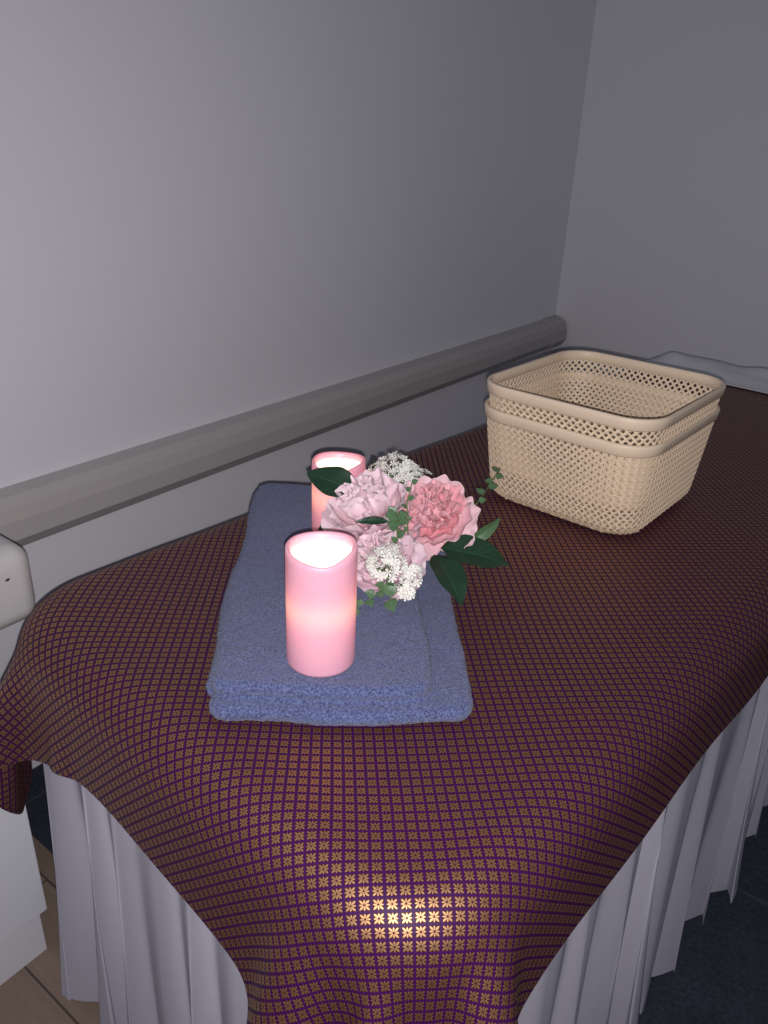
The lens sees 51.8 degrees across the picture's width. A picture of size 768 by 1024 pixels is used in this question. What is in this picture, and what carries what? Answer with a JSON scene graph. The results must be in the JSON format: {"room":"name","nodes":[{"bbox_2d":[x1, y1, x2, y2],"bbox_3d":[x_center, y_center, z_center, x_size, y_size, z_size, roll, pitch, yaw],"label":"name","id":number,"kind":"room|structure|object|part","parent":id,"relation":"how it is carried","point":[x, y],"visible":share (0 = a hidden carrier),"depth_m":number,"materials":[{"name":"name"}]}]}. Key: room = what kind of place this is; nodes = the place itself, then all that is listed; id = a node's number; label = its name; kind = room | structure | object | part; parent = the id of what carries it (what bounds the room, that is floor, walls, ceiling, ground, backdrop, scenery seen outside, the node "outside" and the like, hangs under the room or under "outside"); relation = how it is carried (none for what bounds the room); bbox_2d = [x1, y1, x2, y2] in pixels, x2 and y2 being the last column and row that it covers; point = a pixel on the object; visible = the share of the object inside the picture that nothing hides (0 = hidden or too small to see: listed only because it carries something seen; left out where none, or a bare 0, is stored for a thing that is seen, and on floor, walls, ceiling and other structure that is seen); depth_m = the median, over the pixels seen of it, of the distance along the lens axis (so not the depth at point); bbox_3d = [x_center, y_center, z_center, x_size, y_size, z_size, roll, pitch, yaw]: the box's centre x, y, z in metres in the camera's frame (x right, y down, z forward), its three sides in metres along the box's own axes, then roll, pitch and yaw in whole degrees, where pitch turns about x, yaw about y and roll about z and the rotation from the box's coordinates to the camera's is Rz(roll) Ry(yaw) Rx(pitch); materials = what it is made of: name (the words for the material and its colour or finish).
{"room":"spa","nodes":[
{"label":"spa","id":0,"kind":"room"},
{"bbox_2d":[0,0,596,768],"bbox_3d":[-0.682,-0.714,1.298,0.120,2.700,4.727,20,30,32],"label":"wall","id":1,"kind":"structure","parent":0,"point":[211,211],"depth_m":1.80,"materials":[{"name":"paint"}]},
{"bbox_2d":[0,315,566,546],"bbox_3d":[-0.648,-0.014,1.556,0.063,0.116,4.495,20,30,32],"label":"trim","id":2,"kind":"structure","parent":1,"relation":"attached to","point":[37,508],"depth_m":1.87,"materials":[{"name":"plastic"}]},
{"bbox_2d":[0,763,767,1023],"bbox_3d":[0.689,1.042,0.934,3.700,0.052,4.727,20,30,32],"label":"floor","id":3,"kind":"structure","parent":0,"point":[720,976],"depth_m":1.37,"materials":[{"name":"blue carpet"}]},
{"bbox_2d":[0,805,46,984],"bbox_3d":[-0.973,0.545,1.042,0.408,0.625,0.834,20,30,32],"label":"storage cabinet","id":4,"kind":"object","parent":3,"relation":"on","point":[22,898],"visible":0.88,"depth_m":1.28,"materials":[{"name":"white laminate"}]},
{"bbox_2d":[0,535,34,629],"bbox_3d":[-0.913,0.180,0.938,0.399,0.126,0.850,20,30,32],"label":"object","id":5,"kind":"object","parent":4,"relation":"on","point":[17,596],"visible":0.98,"depth_m":1.11,"materials":[{"name":"white plastic"}]},
{"bbox_3d":[0.420,0.261,1.683,0.730,0.692,2.000,23,32,36],"label":"massage table","id":6,"kind":"object","parent":3,"relation":"on","visible":0},
{"bbox_2d":[0,371,767,1023],"bbox_3d":[0.352,0.161,1.566,0.953,0.440,2.035,23,32,36],"label":"table cloth","id":7,"kind":"object","parent":6,"relation":"on","point":[430,872],"visible":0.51,"depth_m":0.87,"materials":[{"name":"fabric"}]},
{"bbox_2d":[206,483,472,726],"bbox_3d":[-0.058,0.091,1.111,0.319,0.042,0.589,1,25,-3],"label":"towel","id":8,"kind":"object","parent":7,"relation":"on","point":[408,666],"visible":0.61,"depth_m":0.92,"materials":[{"name":"blue fabric"}]},
{"bbox_2d":[285,531,357,676],"bbox_3d":[-0.070,0.100,0.873,0.078,0.149,0.078,-4,26,-14],"label":"candle","id":9,"kind":"object","parent":8,"relation":"on","point":[320,566],"visible":1,"depth_m":0.85,"materials":[{"name":"pink wax"}]},
{"bbox_2d":[312,451,365,530],"bbox_3d":[-0.068,-0.027,1.179,0.079,0.116,0.079,3,25,2],"label":"candle","id":10,"kind":"object","parent":8,"relation":"on","point":[354,463],"visible":0.36,"depth_m":1.17,"materials":[{"name":"pink wax"}]},
{"bbox_2d":[307,451,509,615],"bbox_3d":[0.041,0.009,1.115,0.303,0.145,0.341,1,25,-3],"label":"flower bouquet","id":11,"kind":"object","parent":8,"relation":"on","point":[400,522],"visible":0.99,"depth_m":1.07,"materials":[{"name":"pink plant"}]},
{"bbox_3d":[-0.004,0.057,1.040,0.037,0.066,0.139,0,26,-5],"label":"stem","id":12,"kind":"part","parent":11,"relation":"part of","materials":[{"name":"white plant"}]},
{"bbox_3d":[0.006,-0.020,1.157,0.059,0.105,0.128,12,27,20],"label":"stem","id":13,"kind":"part","parent":11,"relation":"part of","materials":[{"name":"white plant"}]},
{"bbox_2d":[484,371,719,534],"bbox_3d":[0.383,-0.112,1.425,0.322,0.173,0.356,22,31,35],"label":"woven basket","id":14,"kind":"object","parent":7,"relation":"on","point":[674,475],"visible":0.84,"depth_m":1.31,"materials":[{"name":"beige plastic"}]},
{"bbox_2d":[487,350,725,511],"bbox_3d":[0.384,-0.150,1.405,0.322,0.173,0.356,22,31,35],"label":"woven basket","id":15,"kind":"object","parent":14,"relation":"in","point":[676,422],"visible":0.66,"depth_m":1.43,"materials":[{"name":"beige plastic"}]},
{"bbox_2d":[645,352,767,393],"bbox_3d":[1.076,-0.364,2.169,0.732,0.043,0.171,23,32,36],"label":"sheet","id":16,"kind":"object","parent":7,"relation":"on","point":[750,378],"visible":0.86,"depth_m":2.23,"materials":[{"name":"white fabric"}]},
{"bbox_2d":[43,677,767,1023],"bbox_3d":[0.419,0.285,1.690,0.888,0.623,2.152,23,32,36],"label":"table skirt","id":17,"kind":"object","parent":6,"relation":"hanging from","point":[130,943],"visible":0.23,"depth_m":1.08,"materials":[{"name":"white fabric"}]},
{"bbox_2d":[549,0,767,396],"bbox_3d":[2.182,-0.920,1.992,3.580,2.700,0.120,20,30,32],"label":"wall","id":18,"kind":"structure","parent":0,"point":[666,248],"depth_m":2.78,"materials":[{"name":"paint"}]}
]}

